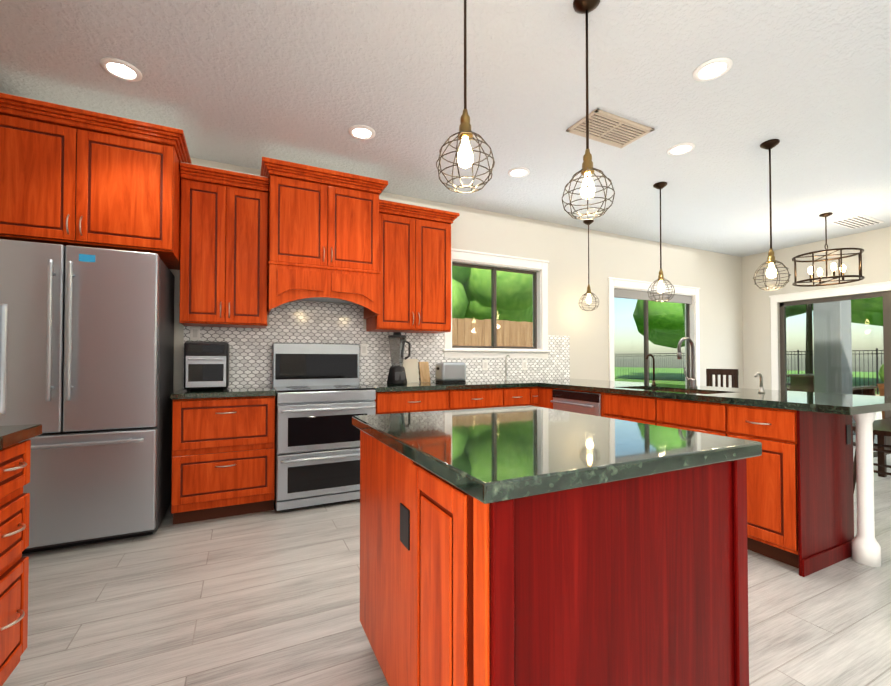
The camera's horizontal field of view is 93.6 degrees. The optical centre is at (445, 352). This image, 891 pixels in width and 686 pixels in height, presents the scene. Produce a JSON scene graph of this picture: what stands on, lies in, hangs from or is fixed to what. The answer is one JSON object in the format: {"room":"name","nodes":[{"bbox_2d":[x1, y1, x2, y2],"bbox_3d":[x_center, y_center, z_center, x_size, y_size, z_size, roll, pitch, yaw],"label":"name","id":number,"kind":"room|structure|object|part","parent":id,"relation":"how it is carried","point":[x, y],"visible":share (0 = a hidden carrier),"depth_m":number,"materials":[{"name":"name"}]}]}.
{"room":"kitchen","nodes":[
{"label":"kitchen","id":0,"kind":"room"},
{"bbox_2d":[0,0,890,256],"bbox_3d":[2.445,-1.720,1.697,8.889,0.120,7.199,0,-1,-26],"label":"ceiling","id":1,"kind":"structure","parent":0,"point":[252,83],"depth_m":2.64,"materials":[{"name":"white paint"}]},
{"bbox_2d":[100,57,141,81],"bbox_3d":[-1.884,-1.641,2.431,0.196,0.012,0.196,0,-1,-26],"label":"recessed light","id":2,"kind":"object","parent":1,"relation":"in","point":[120,69],"visible":1,"depth_m":2.43,"materials":[{"name":"white paint"}]},
{"bbox_2d":[348,125,374,139],"bbox_3d":[-0.619,-1.630,3.100,0.196,0.012,0.196,0,-1,-26],"label":"recessed light","id":3,"kind":"object","parent":1,"relation":"in","point":[362,132],"visible":1,"depth_m":3.09,"materials":[{"name":"white paint"}]},
{"bbox_2d":[436,0,494,192],"bbox_3d":[0.079,-1.155,1.674,0.237,1.009,0.237,0,-1,-26],"label":"pendant light","id":4,"kind":"object","parent":1,"relation":"hanging from","point":[464,157],"visible":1,"depth_m":1.65,"materials":[{"name":"brown metal"}]},
{"bbox_2d":[508,167,529,177],"bbox_3d":[0.659,-1.619,3.764,0.196,0.012,0.196,0,-1,-26],"label":"recessed light","id":5,"kind":"object","parent":1,"relation":"in","point":[518,172],"visible":1,"depth_m":3.76,"materials":[{"name":"white paint"}]},
{"bbox_2d":[562,0,614,219],"bbox_3d":[0.664,-1.143,1.958,0.237,1.024,0.237,0,-1,-26],"label":"pendant light","id":6,"kind":"object","parent":1,"relation":"hanging from","point":[587,187],"visible":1,"depth_m":1.95,"materials":[{"name":"brown metal"}]},
{"bbox_2d":[579,219,598,310],"bbox_3d":[1.740,-1.056,5.079,0.237,1.094,0.237,0,-1,-26],"label":"pendant light","id":7,"kind":"object","parent":1,"relation":"hanging from","point":[589,292],"visible":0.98,"depth_m":5.06,"materials":[{"name":"brown metal"}]},
{"bbox_2d":[566,109,653,147],"bbox_3d":[1.205,-1.631,3.062,0.570,0.012,0.300,0,-1,-26],"label":"ceiling vent","id":8,"kind":"object","parent":1,"relation":"in","point":[612,129],"visible":0.98,"depth_m":3.04,"materials":[{"name":"beige metal"}]},
{"bbox_2d":[647,182,674,301],"bbox_3d":[2.067,-1.053,4.015,0.237,1.134,0.237,0,-1,-26],"label":"pendant light","id":9,"kind":"object","parent":1,"relation":"hanging from","point":[660,186],"visible":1,"depth_m":4.00,"materials":[{"name":"brown metal"}]},
{"bbox_2d":[667,143,694,155],"bbox_3d":[1.884,-1.626,3.346,0.196,0.012,0.196,0,-1,-26],"label":"recessed light","id":10,"kind":"object","parent":1,"relation":"in","point":[680,149],"visible":1,"depth_m":3.34,"materials":[{"name":"white paint"}]},
{"bbox_2d":[693,57,732,80],"bbox_3d":[1.551,-1.641,2.429,0.196,0.012,0.196,0,-1,-26],"label":"recessed light","id":11,"kind":"object","parent":1,"relation":"in","point":[712,69],"visible":1,"depth_m":2.42,"materials":[{"name":"white paint"}]},
{"bbox_2d":[753,139,790,289],"bbox_3d":[2.527,-1.061,3.249,0.237,1.144,0.237,0,-1,-26],"label":"pendant light","id":12,"kind":"object","parent":1,"relation":"hanging from","point":[771,272],"visible":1,"depth_m":3.24,"materials":[{"name":"brown metal"}]},
{"bbox_2d":[792,212,864,286],"bbox_3d":[4.412,-1.211,4.843,0.619,0.790,0.619,0,-1,-26],"label":"pendant chandelier","id":13,"kind":"object","parent":1,"relation":"hanging from","point":[841,268],"visible":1,"depth_m":4.81,"materials":[{"name":"brown metal"}]},
{"bbox_2d":[829,215,883,228],"bbox_3d":[5.027,-1.596,5.114,0.600,0.012,0.300,0,-1,-26],"label":"ceiling vent","id":14,"kind":"object","parent":1,"relation":"in","point":[856,221],"visible":0.98,"depth_m":5.10,"materials":[{"name":"white metal"}]},
{"bbox_2d":[2,446,890,685],"bbox_3d":[2.445,1.250,1.647,8.889,0.120,7.199,0,-1,-26],"label":"floor","id":15,"kind":"structure","parent":0,"point":[269,598],"depth_m":1.94,"materials":[{"name":"grey wood"}]},
{"bbox_2d":[0,424,41,685],"bbox_3d":[-1.784,0.717,1.195,0.869,0.930,0.285,0,-1,-26],"label":"drawers","id":16,"kind":"object","parent":15,"relation":"on","point":[15,447],"visible":1,"depth_m":1.39,"materials":[{"name":"brown wood"}]},
{"bbox_2d":[0,239,174,553],"bbox_3d":[-2.449,0.279,2.808,0.950,1.860,0.791,0,-1,-26],"label":"fridge","id":17,"kind":"object","parent":15,"relation":"on","point":[90,356],"visible":1,"depth_m":2.57,"materials":[{"name":"grey paint"}]},
{"bbox_2d":[170,386,275,524],"bbox_3d":[-1.715,0.752,3.275,0.672,0.930,0.649,0,-1,-26],"label":"base cabinet","id":18,"kind":"object","parent":15,"relation":"on","point":[223,453],"visible":1,"depth_m":3.02,"materials":[{"name":"brown wood"}]},
{"bbox_2d":[184,341,228,390],"bbox_3d":[-1.868,0.102,3.286,0.290,0.369,0.403,0,-1,-26],"label":"air fryer oven","id":19,"kind":"object","parent":18,"relation":"on","point":[206,365],"visible":1,"depth_m":3.14,"materials":[{"name":"black plastic"}]},
{"bbox_2d":[272,343,375,510],"bbox_3d":[-1.041,0.567,3.549,0.760,1.310,0.698,0,-1,-26],"label":"range","id":20,"kind":"object","parent":15,"relation":"on","point":[322,397],"visible":0.98,"depth_m":3.31,"materials":[{"name":"silver metal"}]},
{"bbox_2d":[374,388,458,413],"bbox_3d":[-0.380,0.783,3.940,0.755,0.890,0.616,0,-1,-26],"label":"base cabinet","id":21,"kind":"object","parent":15,"relation":"on","point":[415,397],"depth_m":3.66,"materials":[{"name":"brown wood"}]},
{"bbox_2d":[359,380,537,391],"bbox_3d":[0.042,0.321,4.133,1.684,0.040,0.633,0,-1,-26],"label":"countertop","id":22,"kind":"structure","parent":21,"relation":"on","point":[417,386],"depth_m":3.90,"materials":[{"name":"stone"}]},
{"bbox_2d":[387,332,410,384],"bbox_3d":[-0.444,0.052,3.990,0.236,0.491,0.200,0,-1,-26],"label":"blender","id":23,"kind":"object","parent":22,"relation":"on","point":[397,375],"visible":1,"depth_m":3.94,"materials":[{"name":"black plastic"}]},
{"bbox_2d":[402,359,419,382],"bbox_3d":[-0.357,0.183,4.259,0.170,0.240,0.061,0,-1,-26],"label":"cutting board","id":24,"kind":"object","parent":22,"relation":"on","point":[410,366],"depth_m":4.26,"materials":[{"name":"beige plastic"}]},
{"bbox_2d":[420,362,429,381],"bbox_3d":[-0.217,0.199,4.321,0.105,0.210,0.071,0,-1,-26],"label":"cutting board","id":25,"kind":"object","parent":22,"relation":"on","point":[424,366],"depth_m":4.31,"materials":[{"name":"beige wood"}]},
{"bbox_2d":[436,362,465,382],"bbox_3d":[0.048,0.200,4.271,0.292,0.206,0.180,0,-1,-26],"label":"toaster","id":26,"kind":"object","parent":22,"relation":"on","point":[450,372],"visible":1,"depth_m":4.19,"materials":[{"name":"silver metal"}]},
{"bbox_2d":[504,355,510,380],"bbox_3d":[0.684,0.166,4.599,0.036,0.285,0.102,0,-1,-26],"label":"tap","id":27,"kind":"object","parent":22,"relation":"on","point":[506,379],"visible":0.98,"depth_m":4.62,"materials":[{"name":"silver metal"}]},
{"bbox_2d":[459,388,510,409],"bbox_3d":[0.165,0.788,4.204,0.714,0.890,0.616,0,-1,-26],"label":"base cabinet","id":28,"kind":"object","parent":15,"relation":"on","point":[469,398],"depth_m":3.97,"materials":[{"name":"brown wood"}]},
{"bbox_2d":[511,388,538,406],"bbox_3d":[0.596,0.791,4.413,0.502,0.890,0.616,0,-1,-26],"label":"base cabinet","id":29,"kind":"object","parent":15,"relation":"on","point":[519,396],"depth_m":4.17,"materials":[{"name":"brown wood"}]},
{"bbox_2d":[538,386,548,407],"bbox_3d":[1.260,0.789,4.269,0.602,0.890,0.212,0,-1,-26],"label":"base cabinet","id":30,"kind":"object","parent":15,"relation":"on","point":[543,390],"depth_m":4.17,"materials":[{"name":"brown wood"}]},
{"bbox_2d":[352,405,761,685],"bbox_3d":[0.253,0.722,1.450,0.915,0.930,1.060,0,-1,-26],"label":"kitchen island","id":31,"kind":"object","parent":15,"relation":"on","point":[529,545],"visible":1,"depth_m":1.03,"materials":[{"name":"brown wood"}]},
{"bbox_2d":[549,390,596,415],"bbox_3d":[1.440,0.783,3.897,0.602,0.890,0.615,0,-1,-26],"label":"dishwasher","id":32,"kind":"object","parent":15,"relation":"on","point":[577,401],"depth_m":3.77,"materials":[{"name":"silver metal"}]},
{"bbox_2d":[597,394,712,433],"bbox_3d":[1.806,0.770,3.143,0.602,0.890,1.062,0,-1,-26],"label":"base cabinet","id":33,"kind":"object","parent":15,"relation":"on","point":[665,412],"depth_m":3.01,"materials":[{"name":"brown wood"}]},
{"bbox_2d":[706,369,738,387],"bbox_3d":[3.525,0.734,5.492,0.400,1.040,0.400,0,-1,-26],"label":"dining chair","id":34,"kind":"object","parent":15,"relation":"on","point":[733,373],"visible":0.25,"depth_m":5.56,"materials":[{"name":"brown wood"}]},
{"bbox_2d":[713,402,855,576],"bbox_3d":[2.080,0.760,2.578,0.602,0.890,0.447,0,-1,-26],"label":"base cabinet","id":35,"kind":"object","parent":15,"relation":"on","point":[800,506],"depth_m":2.37,"materials":[{"name":"brown wood"}]},
{"bbox_2d":[509,378,890,413],"bbox_3d":[1.770,0.313,3.636,0.984,0.040,3.038,0,-1,-26],"label":"countertop","id":36,"kind":"structure","parent":35,"relation":"on","point":[816,403],"depth_m":2.72,"materials":[{"name":"stone"}]},
{"bbox_2d":[646,354,655,385],"bbox_3d":[1.814,0.152,3.694,0.117,0.282,0.040,0,-1,-26],"label":"water faucet","id":37,"kind":"object","parent":36,"relation":"on","point":[653,380],"visible":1,"depth_m":3.70,"materials":[{"name":"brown metal"}]},
{"bbox_2d":[681,390,692,393],"bbox_3d":[1.758,0.426,3.262,0.424,0.222,0.824,0,-1,-26],"label":"sink","id":38,"kind":"object","parent":36,"relation":"in","point":[682,391],"depth_m":3.33,"materials":[{"name":"silver metal"}]},
{"bbox_2d":[677,337,697,388],"bbox_3d":[1.925,0.080,3.380,0.212,0.416,0.117,0,-1,-26],"label":"faucet","id":39,"kind":"object","parent":36,"relation":"on","point":[692,379],"visible":1,"depth_m":3.38,"materials":[{"name":"silver metal"}]},
{"bbox_2d":[754,373,764,392],"bbox_3d":[2.177,0.208,2.902,0.093,0.143,0.040,0,-1,-26],"label":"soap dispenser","id":40,"kind":"object","parent":36,"relation":"on","point":[761,388],"visible":1,"depth_m":2.90,"materials":[{"name":"silver metal"}]},
{"bbox_2d":[852,412,880,566],"bbox_3d":[2.419,0.759,2.410,0.120,0.888,0.120,0,-1,-26],"label":"post","id":41,"kind":"object","parent":15,"relation":"on","point":[866,548],"visible":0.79,"depth_m":2.38,"materials":[{"name":"white paint"}]},
{"bbox_2d":[852,418,890,476],"bbox_3d":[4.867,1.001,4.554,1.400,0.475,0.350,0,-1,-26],"label":"dining table","id":42,"kind":"object","parent":15,"relation":"on","point":[881,439],"visible":0.31,"depth_m":4.17,"materials":[{"name":"brown wood"}]},
{"bbox_2d":[853,425,890,493],"bbox_3d":[3.788,0.938,3.571,0.412,0.572,0.412,1,-1,-30],"label":"dining chair","id":43,"kind":"object","parent":15,"relation":"on","point":[882,430],"visible":0.29,"depth_m":3.62,"materials":[{"name":"brown wood"}]},
{"bbox_3d":[-1.471,-0.187,0.582,0.884,2.718,1.206,0,-1,-26],"label":"cabinet","id":44,"kind":"object","parent":15,"relation":"on","visible":0},
{"bbox_2d":[0,304,7,413],"bbox_3d":[-1.462,-0.001,0.866,0.659,0.445,0.545,0,-1,-26],"label":"microwave","id":45,"kind":"object","parent":44,"relation":"in","point":[3,338],"visible":1,"depth_m":1.19,"materials":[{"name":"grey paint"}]},
{"bbox_2d":[169,157,742,391],"bbox_3d":[0.842,-0.179,4.979,9.190,3.090,0.150,0,-1,-26],"label":"wall","id":46,"kind":"structure","parent":0,"point":[715,278],"depth_m":5.41,"materials":[{"name":"grey paint"}]},
{"bbox_2d":[0,92,191,269],"bbox_3d":[-2.436,-1.104,2.919,1.100,0.830,0.716,0,-1,-26],"label":"upper cabinet","id":47,"kind":"object","parent":46,"relation":"attached to","point":[70,175],"visible":0.96,"depth_m":2.66,"materials":[{"name":"brown wood"}]},
{"bbox_2d":[179,162,268,327],"bbox_3d":[-1.784,-0.816,3.403,0.611,1.190,0.406,0,-1,-26],"label":"upper cabinet","id":48,"kind":"object","parent":46,"relation":"attached to","point":[223,248],"visible":1,"depth_m":3.27,"materials":[{"name":"brown wood"}]},
{"bbox_2d":[260,156,387,318],"bbox_3d":[-1.076,-0.928,3.687,1.020,1.183,0.516,0,-1,-26],"label":"upper cabinet","id":49,"kind":"object","parent":46,"relation":"attached to","point":[323,234],"visible":0.98,"depth_m":3.49,"materials":[{"name":"brown wood"}]},
{"bbox_2d":[183,301,569,387],"bbox_3d":[-0.301,-0.080,4.329,4.112,0.770,0.017,0,-1,-26],"label":"tile backsplash","id":50,"kind":"structure","parent":46,"relation":"attached to","point":[250,356],"depth_m":4.01,"materials":[{"name":"tile"}]},
{"bbox_2d":[366,199,459,333],"bbox_3d":[-0.319,-0.794,4.113,0.824,1.170,0.406,0,-1,-26],"label":"upper cabinet","id":51,"kind":"object","parent":46,"relation":"attached to","point":[415,268],"visible":0.9,"depth_m":3.97,"materials":[{"name":"brown wood"}]},
{"bbox_2d":[442,248,550,357],"bbox_3d":[0.588,-0.529,4.834,1.440,1.185,0.200,0,-1,-26],"label":"window","id":52,"kind":"structure","parent":46,"relation":"in","point":[540,267],"depth_m":4.85,"materials":[{"name":"white paint"}]},
{"bbox_3d":[0.572,-0.521,4.865,1.196,0.946,0.050,0,-1,-26],"label":"window frame","id":53,"kind":"part","parent":52,"relation":"part of","materials":[{"name":"grey metal"}]},
{"bbox_2d":[607,277,699,385],"bbox_3d":[2.976,0.130,5.994,1.910,2.245,0.176,0,-1,-26],"label":"window","id":54,"kind":"structure","parent":46,"relation":"in","point":[627,284],"depth_m":5.97,"materials":[{"name":"white paint"}]},
{"bbox_3d":[2.972,0.143,6.001,1.676,2.016,0.080,0,-1,-26],"label":"window frame","id":55,"kind":"part","parent":54,"relation":"part of","materials":[{"name":"grey metal"}]},
{"bbox_2d":[742,227,890,446],"bbox_3d":[6.545,-0.203,3.576,0.150,3.090,7.350,0,-1,-26],"label":"wall","id":56,"kind":"structure","parent":0,"point":[875,245],"depth_m":6.32,"materials":[{"name":"grey paint"}]},
{"bbox_2d":[769,281,890,389],"bbox_3d":[5.615,0.173,5.287,0.026,2.155,2.660,0,-1,-26],"label":"door frame","id":57,"kind":"structure","parent":56,"relation":"attached to","point":[854,289],"depth_m":6.19,"materials":[{"name":"white paint"}]},
{"bbox_2d":[780,291,890,449],"bbox_3d":[5.690,0.231,5.322,0.060,2.040,2.450,0,-1,-26],"label":"sliding door","id":58,"kind":"structure","parent":56,"relation":"in","point":[886,317],"depth_m":5.68,"materials":[{"name":"clear glass"}]},
{"label":"outside","id":59,"kind":"structure","parent":0,"visible":0},
{"bbox_2d":[614,367,883,443],"bbox_3d":[7.217,1.652,19.070,90.000,0.260,100.000,0,-1,-26],"label":"ground","id":60,"kind":"structure","parent":59,"point":[862,379],"depth_m":32.25,"materials":[{"name":"green plant"}]},
{"bbox_2d":[452,318,532,346],"bbox_3d":[0.732,0.391,7.978,4.635,2.070,0.060,0,-1,-26],"label":"fence","id":61,"kind":"object","parent":60,"relation":"on","point":[474,325],"depth_m":8.00,"materials":[{"name":"brown wood"}]},
{"bbox_2d":[452,266,882,373],"bbox_3d":[12.755,-4.195,13.084,35.979,11.426,42.744,0,-1,-26],"label":"trees","id":62,"kind":"object","parent":60,"relation":"on","point":[667,328],"depth_m":12.05,"materials":[{"name":"green plant"}]},
{"bbox_2d":[616,348,883,393],"bbox_3d":[11.585,0.616,10.646,11.556,1.710,29.056,0,-1,-26],"label":"iron fence","id":63,"kind":"object","parent":60,"relation":"on","point":[791,354],"depth_m":17.39,"materials":[{"name":"black metal"}]},
{"bbox_2d":[813,300,855,434],"bbox_3d":[6.378,-0.497,6.896,0.440,3.650,0.440,0,-1,-26],"label":"pillar","id":64,"kind":"structure","parent":60,"relation":"on","point":[822,323],"depth_m":6.77,"materials":[{"name":"grey paint"}]},
{"bbox_2d":[787,364,884,418],"bbox_3d":[8.269,0.744,9.027,7.280,1.240,4.716,0,-1,-26],"label":"patio furniture","id":65,"kind":"object","parent":60,"relation":"on","point":[810,384],"depth_m":10.99,"materials":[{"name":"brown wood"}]}
]}

